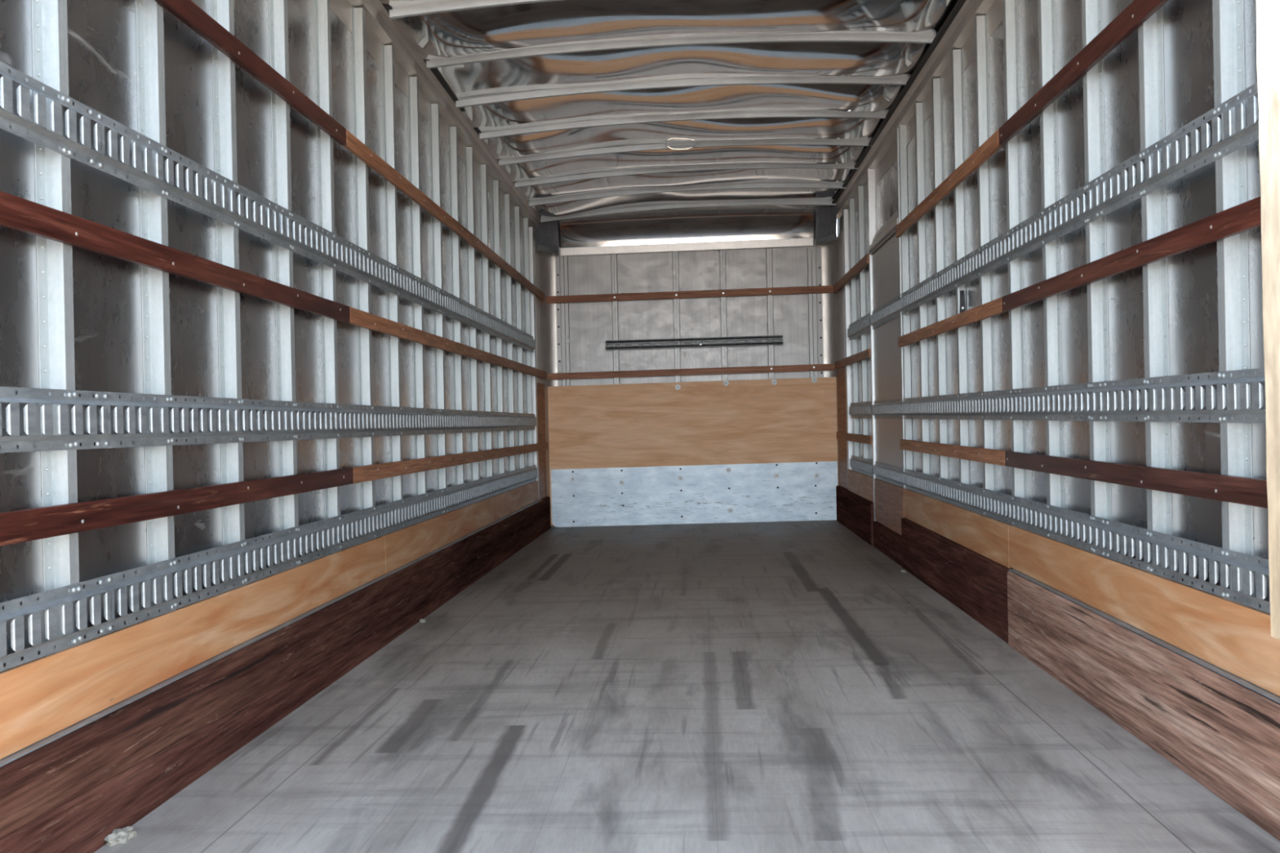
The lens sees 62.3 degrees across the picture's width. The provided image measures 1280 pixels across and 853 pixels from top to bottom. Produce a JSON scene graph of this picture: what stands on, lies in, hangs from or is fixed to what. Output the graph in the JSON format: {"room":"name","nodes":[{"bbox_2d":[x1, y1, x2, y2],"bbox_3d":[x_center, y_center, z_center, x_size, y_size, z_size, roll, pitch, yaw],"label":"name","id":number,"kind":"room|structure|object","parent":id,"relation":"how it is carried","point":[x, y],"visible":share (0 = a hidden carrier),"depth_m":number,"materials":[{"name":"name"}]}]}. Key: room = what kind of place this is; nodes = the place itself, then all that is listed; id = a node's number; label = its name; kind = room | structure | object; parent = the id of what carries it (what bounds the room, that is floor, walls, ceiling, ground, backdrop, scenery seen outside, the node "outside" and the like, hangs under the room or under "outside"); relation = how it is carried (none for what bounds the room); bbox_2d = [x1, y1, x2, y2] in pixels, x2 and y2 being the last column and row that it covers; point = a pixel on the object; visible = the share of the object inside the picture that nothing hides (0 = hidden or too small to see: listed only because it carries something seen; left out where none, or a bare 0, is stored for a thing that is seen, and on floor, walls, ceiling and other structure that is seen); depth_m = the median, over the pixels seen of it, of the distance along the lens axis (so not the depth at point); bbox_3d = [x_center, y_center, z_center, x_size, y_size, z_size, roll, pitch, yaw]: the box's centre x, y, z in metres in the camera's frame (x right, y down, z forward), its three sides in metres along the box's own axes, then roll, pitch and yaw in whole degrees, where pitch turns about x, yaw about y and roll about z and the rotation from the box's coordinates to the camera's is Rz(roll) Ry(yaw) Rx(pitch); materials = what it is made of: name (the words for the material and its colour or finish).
{"room":"truck cargo interior","nodes":[
{"label":"truck cargo interior","id":0,"kind":"room"},
{"bbox_2d":[0,0,536,672],"bbox_3d":[-1.057,-0.526,5.476,0.014,2.870,7.380,-1,0,3],"label":"wall","id":1,"kind":"structure","parent":0,"point":[102,57],"depth_m":2.88,"materials":[{"name":"metal"}]},
{"bbox_2d":[31,0,79,656],"bbox_3d":[-1.217,-0.524,2.209,0.036,2.331,0.090,-1,0,3],"label":"wall post","id":2,"kind":"object","parent":1,"relation":"attached to","point":[49,17],"visible":0.64,"depth_m":2.20,"materials":[{"name":"metal"}]},
{"bbox_2d":[0,61,101,168],"bbox_3d":[-1.202,-0.629,2.058,0.016,0.128,0.519,-1,0,3],"label":"rail","id":3,"kind":"object","parent":2,"relation":"attached to","point":[23,125],"visible":1,"depth_m":2.14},
{"bbox_2d":[0,386,106,453],"bbox_3d":[-1.190,-0.013,2.060,0.016,0.125,0.519,-1,0,3],"label":"rail","id":4,"kind":"object","parent":2,"relation":"attached to","point":[7,394],"visible":1,"depth_m":2.13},
{"bbox_2d":[0,576,111,671],"bbox_3d":[-1.181,0.393,2.061,0.016,0.128,0.519,-1,0,3],"label":"rail","id":5,"kind":"object","parent":2,"relation":"attached to","point":[29,605],"visible":1,"depth_m":2.12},
{"bbox_2d":[135,0,175,619],"bbox_3d":[-1.194,-0.523,2.615,0.036,2.326,0.090,-1,0,3],"label":"wall post","id":6,"kind":"object","parent":1,"relation":"attached to","point":[148,13],"visible":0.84,"depth_m":2.60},
{"bbox_2d":[211,0,245,592],"bbox_3d":[-1.171,-0.522,3.021,0.036,2.321,0.090,-1,0,3],"label":"wall post","id":7,"kind":"object","parent":1,"relation":"attached to","point":[222,11],"visible":0.7,"depth_m":3.01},
{"bbox_2d":[0,191,350,322],"bbox_3d":[-1.148,-0.412,2.872,0.020,0.061,2.149,-1,0,3],"label":"wooden slat","id":8,"kind":"object","parent":7,"relation":"attached to","point":[17,213],"visible":1,"depth_m":2.49,"materials":[{"name":"red wood"}]},
{"bbox_2d":[0,467,353,546],"bbox_3d":[-1.136,0.187,2.874,0.020,0.061,2.149,-1,0,3],"label":"wooden slat","id":9,"kind":"object","parent":7,"relation":"attached to","point":[21,526],"visible":1,"depth_m":2.47,"materials":[{"name":"red wood"}]},
{"bbox_2d":[155,0,346,145],"bbox_3d":[-1.161,-1.073,2.870,0.020,0.062,2.149,-1,0,3],"label":"wooden slat","id":10,"kind":"object","parent":7,"relation":"attached to","point":[190,14],"visible":1,"depth_m":3.10,"materials":[{"name":"red wood"}]},
{"bbox_2d":[100,391,444,448],"bbox_3d":[-1.089,-0.020,3.848,0.016,0.125,3.059,-1,0,3],"label":"rail","id":11,"kind":"object","parent":1,"relation":"attached to","point":[360,420],"visible":1,"depth_m":3.06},
{"bbox_2d":[268,0,298,572],"bbox_3d":[-1.148,-0.521,3.427,0.036,2.315,0.090,-1,0,3],"label":"wall post","id":12,"kind":"object","parent":1,"relation":"attached to","point":[278,11],"visible":0.73,"depth_m":3.41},
{"bbox_2d":[314,0,340,556],"bbox_3d":[-1.125,-0.520,3.833,0.036,2.310,0.090,-1,0,3],"label":"wall post","id":13,"kind":"object","parent":1,"relation":"attached to","point":[322,7],"visible":0.73,"depth_m":3.82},
{"bbox_2d":[94,110,441,312],"bbox_3d":[-1.101,-0.636,3.846,0.016,0.128,3.059,-1,0,3],"label":"rail","id":14,"kind":"object","parent":13,"relation":"attached to","point":[110,164],"visible":1,"depth_m":3.03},
{"bbox_2d":[104,488,445,634],"bbox_3d":[-1.080,0.386,3.849,0.016,0.128,3.059,-1,0,3],"label":"rail","id":15,"kind":"object","parent":13,"relation":"attached to","point":[369,524],"visible":1,"depth_m":3.05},
{"bbox_2d":[351,4,374,543],"bbox_3d":[-1.102,-0.519,4.239,0.036,2.305,0.090,-1,0,3],"label":"wall post","id":16,"kind":"object","parent":1,"relation":"attached to","point":[357,14],"visible":0.79,"depth_m":4.22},
{"bbox_2d":[382,43,403,533],"bbox_3d":[-1.079,-0.518,4.645,0.036,2.299,0.090,-1,0,3],"label":"wall post","id":17,"kind":"object","parent":1,"relation":"attached to","point":[388,51],"visible":0.66,"depth_m":4.63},
{"bbox_2d":[407,74,426,524],"bbox_3d":[-1.056,-0.517,5.051,0.036,2.294,0.090,-1,0,3],"label":"wall post","id":18,"kind":"object","parent":1,"relation":"attached to","point":[413,82],"visible":0.66,"depth_m":5.04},
{"bbox_2d":[329,0,541,239],"bbox_3d":[-1.028,-1.646,5.390,0.102,0.285,7.060,-1,0,3],"label":"trim","id":19,"kind":"structure","parent":1,"relation":"attached to","point":[380,28],"depth_m":5.28,"materials":[{"name":"metal"}]},
{"bbox_2d":[429,102,447,515],"bbox_3d":[-1.033,-0.516,5.457,0.036,2.289,0.090,-1,0,3],"label":"wall post","id":20,"kind":"object","parent":1,"relation":"attached to","point":[435,157],"visible":0.66,"depth_m":5.44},
{"bbox_2d":[346,306,546,378],"bbox_3d":[-0.945,-0.426,6.468,0.020,0.061,5.048,-1,0,3],"label":"wooden slat","id":21,"kind":"object","parent":1,"relation":"attached to","point":[358,317],"visible":0.96,"depth_m":5.11,"materials":[{"name":"orange wood"}]},
{"bbox_2d":[351,442,547,484],"bbox_3d":[-0.933,0.174,6.470,0.020,0.061,5.048,-1,0,3],"label":"wooden slat","id":22,"kind":"object","parent":1,"relation":"attached to","point":[378,471],"visible":0.97,"depth_m":5.11,"materials":[{"name":"orange wood"}]},
{"bbox_2d":[448,124,465,508],"bbox_3d":[-1.010,-0.515,5.863,0.036,2.284,0.090,-1,0,3],"label":"wall post","id":23,"kind":"object","parent":1,"relation":"attached to","point":[453,138],"visible":0.66,"depth_m":5.85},
{"bbox_2d":[465,146,479,503],"bbox_3d":[-0.987,-0.513,6.269,0.036,2.278,0.090,-1,0,3],"label":"wall post","id":24,"kind":"object","parent":1,"relation":"attached to","point":[469,189],"visible":0.66,"depth_m":6.25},
{"bbox_2d":[479,163,493,498],"bbox_3d":[-0.964,-0.512,6.675,0.036,2.273,0.090,-1,0,3],"label":"wall post","id":25,"kind":"object","parent":1,"relation":"attached to","point":[482,167],"visible":0.66,"depth_m":6.66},
{"bbox_2d":[342,129,544,301],"bbox_3d":[-0.958,-1.087,6.466,0.020,0.062,5.048,-1,0,3],"label":"wooden slat","id":26,"kind":"object","parent":25,"relation":"attached to","point":[353,145],"visible":0.97,"depth_m":5.10,"materials":[{"name":"orange wood"}]},
{"bbox_2d":[438,287,534,352],"bbox_3d":[-0.928,-0.647,6.897,0.016,0.128,3.048,-1,0,3],"label":"rail","id":27,"kind":"object","parent":25,"relation":"attached to","point":[489,322],"visible":1,"depth_m":6.41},
{"bbox_2d":[442,465,537,514],"bbox_3d":[-0.908,0.374,6.900,0.016,0.128,3.048,-1,0,3],"label":"rail","id":28,"kind":"object","parent":25,"relation":"attached to","point":[522,475],"visible":1,"depth_m":6.43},
{"bbox_2d":[440,408,536,433],"bbox_3d":[-0.916,-0.032,6.899,0.016,0.125,3.048,-1,0,3],"label":"rail","id":29,"kind":"object","parent":1,"relation":"attached to","point":[451,421],"visible":1,"depth_m":6.41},
{"bbox_2d":[492,179,505,494],"bbox_3d":[-0.941,-0.511,7.081,0.036,2.268,0.090,-1,0,3],"label":"wall post","id":30,"kind":"object","parent":1,"relation":"attached to","point":[495,189],"visible":0.66,"depth_m":7.07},
{"bbox_2d":[503,193,515,490],"bbox_3d":[-0.918,-0.510,7.487,0.036,2.262,0.090,-1,0,3],"label":"wall post","id":31,"kind":"object","parent":1,"relation":"attached to","point":[507,230],"visible":0.66,"depth_m":7.47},
{"bbox_2d":[513,205,524,487],"bbox_3d":[-0.895,-0.509,7.893,0.036,2.257,0.090,-1,0,3],"label":"wall post","id":32,"kind":"object","parent":1,"relation":"attached to","point":[516,209],"visible":0.66,"depth_m":7.88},
{"bbox_2d":[522,217,533,484],"bbox_3d":[-0.872,-0.508,8.299,0.036,2.252,0.090,-1,0,3],"label":"wall post","id":33,"kind":"object","parent":1,"relation":"attached to","point":[526,224],"visible":0.66,"depth_m":8.29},
{"bbox_2d":[528,226,539,498],"bbox_3d":[-0.856,-0.508,8.537,0.037,2.190,0.060,-1,0,3],"label":"post","id":34,"kind":"object","parent":1,"relation":"attached to","point":[531,252],"visible":0.69,"depth_m":8.51,"materials":[{"name":"metal"}]},
{"bbox_2d":[537,382,546,499],"bbox_3d":[-0.818,0.133,8.798,0.010,0.985,0.415,-1,0,3],"label":"plywood panel","id":35,"kind":"object","parent":1,"relation":"attached to","point":[540,387],"visible":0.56,"depth_m":8.79,"materials":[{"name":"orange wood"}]},
{"bbox_2d":[533,239,562,527],"bbox_3d":[-0.801,-0.335,8.903,0.112,2.400,0.441,-1,0,24],"label":"trim","id":36,"kind":"structure","parent":1,"relation":"attached to","point":[544,263],"depth_m":9.03,"materials":[{"name":"metal"}]},
{"bbox_2d":[379,0,957,218],"bbox_3d":[0.225,-1.852,5.514,2.700,0.339,7.150,-1,0,3],"label":"ceiling","id":37,"kind":"structure","parent":0,"point":[485,30],"depth_m":5.45,"materials":[{"name":"metal"}]},
{"bbox_2d":[389,0,559,18],"bbox_3d":[0.143,-1.784,4.372,2.387,0.096,0.072,-1,0,3],"label":"bow","id":38,"kind":"object","parent":37,"relation":"attached to","point":[405,11],"visible":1,"depth_m":4.42,"materials":[{"name":"metal"}]},
{"bbox_2d":[534,220,559,254],"bbox_3d":[-0.787,-1.623,8.840,0.080,0.335,0.395,-1,0,34],"label":"fairing","id":39,"kind":"object","parent":37,"relation":"attached to","point":[547,233],"visible":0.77,"depth_m":8.89,"materials":[{"name":"paint"}]},
{"bbox_2d":[426,33,936,68],"bbox_3d":[0.178,-1.779,4.973,2.387,0.099,0.072,-1,0,3],"label":"bow","id":40,"kind":"object","parent":37,"relation":"attached to","point":[868,37],"visible":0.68,"depth_m":4.96,"materials":[{"name":"metal"}]},
{"bbox_2d":[455,76,909,107],"bbox_3d":[0.212,-1.775,5.574,2.387,0.103,0.072,-1,0,3],"label":"bow","id":41,"kind":"object","parent":37,"relation":"attached to","point":[683,82],"visible":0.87,"depth_m":5.57,"materials":[{"name":"metal"}]},
{"bbox_2d":[479,111,888,139],"bbox_3d":[0.246,-1.770,6.175,2.387,0.107,0.072,-1,0,3],"label":"bow","id":42,"kind":"object","parent":37,"relation":"attached to","point":[748,114],"visible":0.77,"depth_m":6.17,"materials":[{"name":"metal"}]},
{"bbox_2d":[498,139,872,165],"bbox_3d":[0.280,-1.766,6.776,2.387,0.110,0.072,-1,0,3],"label":"bow","id":43,"kind":"object","parent":37,"relation":"attached to","point":[648,146],"visible":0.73,"depth_m":6.77,"materials":[{"name":"metal"}]},
{"bbox_2d":[514,163,857,187],"bbox_3d":[0.314,-1.762,7.377,2.387,0.114,0.072,-1,0,3],"label":"bow","id":44,"kind":"object","parent":37,"relation":"attached to","point":[851,166],"visible":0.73,"depth_m":7.38,"materials":[{"name":"metal"}]},
{"bbox_2d":[528,182,846,206],"bbox_3d":[0.348,-1.758,7.978,2.387,0.119,0.072,-1,0,3],"label":"bow","id":45,"kind":"object","parent":37,"relation":"attached to","point":[762,184],"visible":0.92,"depth_m":7.97,"materials":[{"name":"metal"}]},
{"bbox_2d":[540,200,835,222],"bbox_3d":[0.382,-1.754,8.579,2.387,0.123,0.072,-1,0,3],"label":"bow","id":46,"kind":"object","parent":37,"relation":"attached to","point":[656,206],"visible":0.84,"depth_m":8.57,"materials":[{"name":"metal"}]},
{"bbox_2d":[815,204,836,245],"bbox_3d":[1.538,-1.677,8.706,0.070,0.320,0.380,-1,0,-25],"label":"fairing","id":47,"kind":"object","parent":37,"relation":"attached to","point":[826,217],"visible":0.84,"depth_m":8.74,"materials":[{"name":"paint"}]},
{"bbox_2d":[93,520,1279,852],"bbox_3d":[0.264,0.869,5.337,2.580,0.090,7.440,-1,0,3],"label":"floor","id":48,"kind":"structure","parent":0,"point":[762,686],"depth_m":2.96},
{"bbox_2d":[0,522,551,852],"bbox_3d":[-0.977,0.805,5.392,0.032,0.145,7.210,-1,0,3],"label":"board","id":49,"kind":"object","parent":48,"relation":"on","point":[81,824],"visible":0.8,"depth_m":2.60,"materials":[{"name":"brown wood"}]},
{"bbox_2d":[0,496,550,838],"bbox_3d":[-0.979,0.715,5.392,0.030,0.223,7.210,-1,0,3],"label":"board","id":50,"kind":"object","parent":49,"relation":"on","point":[37,783],"depth_m":2.85,"materials":[{"name":"brown wood"}]},
{"bbox_2d":[0,536,386,759],"bbox_3d":[-1.124,0.533,3.073,0.010,0.156,2.565,-1,0,3],"label":"plywood panel","id":51,"kind":"object","parent":50,"relation":"on","point":[42,698],"visible":1,"depth_m":2.52,"materials":[{"name":"wood"}]},
{"bbox_2d":[382,480,538,573],"bbox_3d":[-0.934,0.520,6.424,0.010,0.156,4.142,-1,0,3],"label":"plywood panel","id":52,"kind":"object","parent":50,"relation":"on","point":[403,546],"visible":1,"depth_m":5.48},
{"bbox_2d":[547,377,838,525],"bbox_3d":[0.442,0.213,8.966,2.438,1.215,0.029,-1,0,3],"label":"plywood panel","id":53,"kind":"object","parent":48,"relation":"on","point":[772,420],"visible":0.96,"depth_m":8.96,"materials":[{"name":"wood"}]},
{"bbox_2d":[551,461,837,527],"bbox_3d":[0.454,0.575,8.951,2.420,0.520,0.014,-1,0,3],"label":"plate","id":54,"kind":"object","parent":48,"relation":"on","point":[797,491],"visible":1,"depth_m":8.95,"materials":[{"name":"metal"}]},
{"bbox_2d":[835,485,874,545],"bbox_3d":[1.611,0.647,7.977,0.030,0.297,1.755,-1,0,3],"label":"board","id":55,"kind":"object","parent":48,"relation":"on","point":[855,512],"visible":0.98,"depth_m":7.78,"materials":[{"name":"brown wood"}]},
{"bbox_2d":[847,469,873,502],"bbox_3d":[1.601,0.421,7.701,0.010,0.173,1.205,-1,0,3],"label":"plywood panel","id":56,"kind":"object","parent":55,"relation":"on","point":[860,484],"visible":1,"depth_m":7.63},
{"bbox_2d":[873,520,902,566],"bbox_3d":[1.540,0.718,6.559,0.024,0.172,0.995,-1,0,3],"label":"board","id":57,"kind":"object","parent":48,"relation":"on","point":[887,541],"visible":0.9,"depth_m":6.52,"materials":[{"name":"brown wood"}]},
{"bbox_2d":[901,517,1011,643],"bbox_3d":[1.456,0.671,5.018,0.028,0.291,2.082,-1,0,3],"label":"board","id":58,"kind":"object","parent":48,"relation":"on","point":[975,584],"visible":0.95,"depth_m":4.72,"materials":[{"name":"brown wood"}]},
{"bbox_2d":[903,488,1011,568],"bbox_3d":[1.461,0.447,5.044,0.010,0.178,2.027,-1,0,3],"label":"plywood panel","id":59,"kind":"object","parent":58,"relation":"on","point":[988,537],"visible":1,"depth_m":4.75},
{"bbox_2d":[1007,568,1279,841],"bbox_3d":[1.337,0.686,2.814,0.034,0.293,2.325,-1,0,3],"label":"board","id":60,"kind":"object","parent":48,"relation":"on","point":[1222,733],"depth_m":2.65,"materials":[{"name":"brown wood"}]},
{"bbox_2d":[1008,524,1279,696],"bbox_3d":[1.345,0.466,2.840,0.010,0.173,2.380,-1,0,3],"label":"plywood panel","id":61,"kind":"object","parent":60,"relation":"on","point":[1236,638],"visible":1,"depth_m":2.70,"materials":[{"name":"wood"}]},
{"bbox_2d":[568,239,819,386],"bbox_3d":[0.421,-0.570,9.054,2.530,2.920,0.070,-1,0,3],"label":"wall","id":62,"kind":"structure","parent":0,"point":[591,323],"depth_m":9.02,"materials":[{"name":"metal"}]},
{"bbox_2d":[559,255,570,386],"bbox_3d":[-0.635,-0.504,9.066,0.074,1.930,0.022,-1,0,3],"label":"strip","id":63,"kind":"object","parent":62,"relation":"attached to","point":[564,286],"visible":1,"depth_m":9.06,"materials":[{"name":"metal"}]},
{"bbox_2d":[611,253,619,384],"bbox_3d":[-0.202,-0.512,9.037,0.041,1.930,0.031,-1,0,3],"label":"wall post","id":64,"kind":"object","parent":62,"relation":"attached to","point":[614,261],"visible":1,"depth_m":9.02,"materials":[{"name":"metal"}]},
{"bbox_2d":[673,251,680,382],"bbox_3d":[0.321,-0.523,9.008,0.041,1.930,0.031,-1,0,3],"label":"wall post","id":65,"kind":"object","parent":62,"relation":"attached to","point":[675,253],"visible":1,"depth_m":8.99,"materials":[{"name":"metal"}]},
{"bbox_2d":[546,284,833,303],"bbox_3d":[0.416,-1.119,8.971,2.438,0.088,0.024,-1,0,3],"label":"wooden slat","id":66,"kind":"object","parent":65,"relation":"attached to","point":[813,289],"visible":0.97,"depth_m":8.96,"materials":[{"name":"brown wood"}]},
{"bbox_2d":[547,363,835,379],"bbox_3d":[0.427,-0.463,8.973,2.433,0.083,0.024,-1,0,3],"label":"wooden slat","id":67,"kind":"object","parent":65,"relation":"attached to","point":[810,367],"visible":1,"depth_m":8.96,"materials":[{"name":"brown wood"}]},
{"bbox_2d":[605,334,782,350],"bbox_3d":[0.455,-0.710,8.969,1.498,0.090,0.028,-1,0,3],"label":"bar","id":68,"kind":"object","parent":65,"relation":"attached to","point":[747,343],"visible":1,"depth_m":8.96,"materials":[{"name":"metal"}]},
{"bbox_2d":[560,237,813,256],"bbox_3d":[0.391,-1.524,8.994,2.145,0.093,0.045,-1,0,3],"label":"trim","id":69,"kind":"structure","parent":62,"relation":"attached to","point":[803,242],"depth_m":8.97,"materials":[{"name":"metal"}]},
{"bbox_2d":[557,204,816,248],"bbox_3d":[0.406,-1.705,8.833,2.320,0.320,0.376,-1,0,3],"label":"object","id":70,"kind":"structure","parent":62,"relation":"attached to","point":[750,222],"depth_m":8.96,"materials":[{"name":"metal"}]},
{"bbox_2d":[720,249,727,380],"bbox_3d":[0.717,-0.531,8.985,0.041,1.930,0.031,-1,0,3],"label":"wall post","id":71,"kind":"object","parent":62,"relation":"attached to","point":[722,280],"visible":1,"depth_m":8.97,"materials":[{"name":"metal"}]},
{"bbox_2d":[766,248,773,379],"bbox_3d":[1.109,-0.538,8.963,0.041,1.930,0.031,-1,0,3],"label":"wall post","id":72,"kind":"object","parent":62,"relation":"attached to","point":[769,273],"visible":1,"depth_m":8.95,"materials":[{"name":"metal"}]},
{"bbox_2d":[807,247,817,377],"bbox_3d":[1.468,-0.545,8.947,0.074,1.930,0.022,-1,0,3],"label":"strip","id":73,"kind":"object","parent":62,"relation":"attached to","point":[811,255],"visible":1,"depth_m":8.94,"materials":[{"name":"metal"}]},
{"bbox_2d":[817,247,823,377],"bbox_3d":[1.523,-0.952,8.944,0.036,1.120,0.009,-1,0,3],"label":"strip","id":74,"kind":"object","parent":62,"relation":"attached to","point":[819,249],"visible":1,"depth_m":8.94,"materials":[{"name":"metal"}]},
{"bbox_2d":[836,0,1270,614],"bbox_3d":[1.504,-0.609,5.331,0.014,2.914,7.380,-1,0,3],"label":"wall","id":75,"kind":"structure","parent":0,"point":[1187,24],"depth_m":3.11,"materials":[{"name":"metal"}]},
{"bbox_2d":[817,230,845,485],"bbox_3d":[1.641,-0.383,8.765,0.112,2.400,0.441,-1,0,-18],"label":"trim","id":76,"kind":"structure","parent":75,"relation":"attached to","point":[832,253],"depth_m":8.90,"materials":[{"name":"metal"}]},
{"bbox_2d":[837,368,848,489],"bbox_3d":[1.653,0.032,8.628,0.010,0.988,0.475,-1,0,3],"label":"plywood panel","id":77,"kind":"object","parent":75,"relation":"attached to","point":[841,374],"visible":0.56,"depth_m":8.61,"materials":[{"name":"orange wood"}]},
{"bbox_2d":[842,208,853,488],"bbox_3d":[1.635,-0.608,8.336,0.037,2.190,0.060,-1,0,3],"label":"post","id":78,"kind":"object","parent":75,"relation":"attached to","point":[845,212],"visible":0.78,"depth_m":8.31,"materials":[{"name":"metal"}]},
{"bbox_2d":[848,198,860,472],"bbox_3d":[1.619,-0.598,7.985,0.036,2.238,0.090,-1,0,3],"label":"wall post","id":79,"kind":"object","parent":75,"relation":"attached to","point":[851,201],"visible":0.66,"depth_m":7.97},
{"bbox_2d":[857,185,870,476],"bbox_3d":[1.597,-0.595,7.556,0.036,2.240,0.090,-1,0,3],"label":"wall post","id":80,"kind":"object","parent":75,"relation":"attached to","point":[860,188],"visible":0.66,"depth_m":7.54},
{"bbox_2d":[866,124,912,535],"bbox_3d":[1.537,-0.544,6.552,0.056,2.353,1.087,-1,0,3],"label":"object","id":81,"kind":"structure","parent":75,"relation":"in","point":[889,275],"depth_m":6.46,"materials":[{"name":"metal"}]},
{"bbox_2d":[915,101,932,497],"bbox_3d":[1.493,-0.579,5.583,0.036,2.247,0.090,-1,0,3],"label":"wall post","id":82,"kind":"object","parent":75,"relation":"attached to","point":[919,107],"visible":0.66,"depth_m":5.57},
{"bbox_2d":[830,0,1017,231],"bbox_3d":[1.423,-1.685,5.252,0.102,0.209,7.060,-1,0,3],"label":"trim","id":83,"kind":"structure","parent":75,"relation":"attached to","point":[957,32],"depth_m":5.39,"materials":[{"name":"metal"}]},
{"bbox_2d":[931,75,950,503],"bbox_3d":[1.472,-0.576,5.184,0.036,2.249,0.090,-1,0,3],"label":"wall post","id":84,"kind":"object","parent":75,"relation":"attached to","point":[936,83],"visible":0.66,"depth_m":5.17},
{"bbox_2d":[895,128,1002,237],"bbox_3d":[1.426,-1.110,5.060,0.020,0.079,2.067,-1,0,3],"label":"wooden slat","id":85,"kind":"object","parent":84,"relation":"attached to","point":[988,148],"visible":0.96,"depth_m":4.75,"materials":[{"name":"orange wood"}]},
{"bbox_2d":[897,297,1004,346],"bbox_3d":[1.438,-0.475,5.062,0.020,0.070,2.067,-1,0,3],"label":"wooden slat","id":86,"kind":"object","parent":84,"relation":"attached to","point":[993,308],"visible":0.97,"depth_m":4.75,"materials":[{"name":"orange wood"}]},
{"bbox_2d":[899,439,1005,466],"bbox_3d":[1.450,0.112,5.063,0.020,0.070,2.067,-1,0,3],"label":"wooden slat","id":87,"kind":"object","parent":84,"relation":"attached to","point":[993,456],"visible":0.96,"depth_m":4.75,"materials":[{"name":"orange wood"}]},
{"bbox_2d":[951,47,971,511],"bbox_3d":[1.451,-0.573,4.784,0.036,2.251,0.090,-1,0,3],"label":"wall post","id":88,"kind":"object","parent":75,"relation":"attached to","point":[957,89],"visible":0.58,"depth_m":4.77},
{"bbox_2d":[974,13,996,519],"bbox_3d":[1.430,-0.570,4.384,0.036,2.252,0.090,-1,0,3],"label":"wall post","id":89,"kind":"object","parent":75,"relation":"attached to","point":[981,46],"visible":0.66,"depth_m":4.37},
{"bbox_2d":[897,176,1099,315],"bbox_3d":[1.413,-0.684,4.588,0.016,0.138,3.004,-1,0,3],"label":"rail","id":90,"kind":"object","parent":89,"relation":"attached to","point":[1039,228],"visible":1,"depth_m":3.92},
{"bbox_2d":[901,468,1106,557],"bbox_3d":[1.432,0.311,4.591,0.016,0.130,3.004,-1,0,3],"label":"rail","id":91,"kind":"object","parent":89,"relation":"attached to","point":[1068,527],"visible":1,"depth_m":3.92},
{"bbox_2d":[900,381,1103,421],"bbox_3d":[1.425,-0.088,4.590,0.016,0.134,3.004,-1,0,3],"label":"rail","id":92,"kind":"object","parent":75,"relation":"attached to","point":[1068,402],"visible":1,"depth_m":3.91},
{"bbox_2d":[1002,0,1027,530],"bbox_3d":[1.409,-0.567,3.984,0.036,2.254,0.090,-1,0,3],"label":"wall post","id":93,"kind":"object","parent":75,"relation":"attached to","point":[1011,34],"visible":0.69,"depth_m":3.97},
{"bbox_2d":[1037,0,1064,543],"bbox_3d":[1.387,-0.564,3.584,0.036,2.255,0.090,-1,0,3],"label":"wall post","id":94,"kind":"object","parent":75,"relation":"attached to","point":[1046,8],"visible":0.7,"depth_m":3.57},
{"bbox_2d":[1081,0,1111,559],"bbox_3d":[1.366,-0.561,3.184,0.036,2.257,0.090,-1,0,3],"label":"wall post","id":95,"kind":"object","parent":75,"relation":"attached to","point":[1091,10],"visible":0.62,"depth_m":3.17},
{"bbox_2d":[1137,6,1173,581],"bbox_3d":[1.345,-0.558,2.784,0.036,2.259,0.090,-1,0,3],"label":"wall post","id":96,"kind":"object","parent":75,"relation":"attached to","point":[1150,33],"visible":0.69,"depth_m":2.77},
{"bbox_2d":[998,0,1168,146],"bbox_3d":[1.309,-1.088,2.842,0.020,0.081,2.370,-1,0,3],"label":"wooden slat","id":97,"kind":"object","parent":96,"relation":"attached to","point":[1138,11],"visible":1,"depth_m":3.15,"materials":[{"name":"red wood"}]},
{"bbox_2d":[1001,195,1261,311],"bbox_3d":[1.321,-0.453,2.843,0.020,0.072,2.370,-1,0,3],"label":"wooden slat","id":98,"kind":"object","parent":96,"relation":"attached to","point":[1245,216],"visible":1,"depth_m":2.72,"materials":[{"name":"red wood"}]},
{"bbox_2d":[1004,450,1267,508],"bbox_3d":[1.333,0.133,2.845,0.020,0.072,2.370,-1,0,3],"label":"wooden slat","id":99,"kind":"object","parent":96,"relation":"attached to","point":[1251,491],"visible":1,"depth_m":2.71,"materials":[{"name":"brown wood"}]},
{"bbox_2d":[1212,0,1254,608],"bbox_3d":[1.324,-0.554,2.384,0.036,2.260,0.090,-1,0,3],"label":"wall post","id":100,"kind":"object","parent":75,"relation":"attached to","point":[1228,54],"visible":0.68,"depth_m":2.37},
{"bbox_2d":[1094,82,1258,217],"bbox_3d":[1.296,-0.663,2.373,0.016,0.128,1.429,-1,0,3],"label":"rail","id":101,"kind":"object","parent":100,"relation":"attached to","point":[1217,151],"visible":0.94,"depth_m":2.54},
{"bbox_2d":[1098,368,1266,423],"bbox_3d":[1.308,-0.066,2.374,0.016,0.125,1.429,-1,0,3],"label":"rail","id":102,"kind":"object","parent":100,"relation":"attached to","point":[1219,378],"visible":0.96,"depth_m":2.54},
{"bbox_2d":[1256,0,1279,639],"bbox_3d":[1.160,-0.704,1.655,0.173,2.142,0.440,-1,0,3],"label":"guard","id":103,"kind":"object","parent":102,"relation":"attached to","point":[1268,11],"visible":1,"depth_m":1.83,"materials":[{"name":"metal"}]},
{"bbox_2d":[1101,519,1270,613],"bbox_3d":[1.316,0.333,2.375,0.016,0.121,1.429,-1,0,3],"label":"rail","id":104,"kind":"object","parent":100,"relation":"attached to","point":[1224,556],"visible":0.97,"depth_m":2.54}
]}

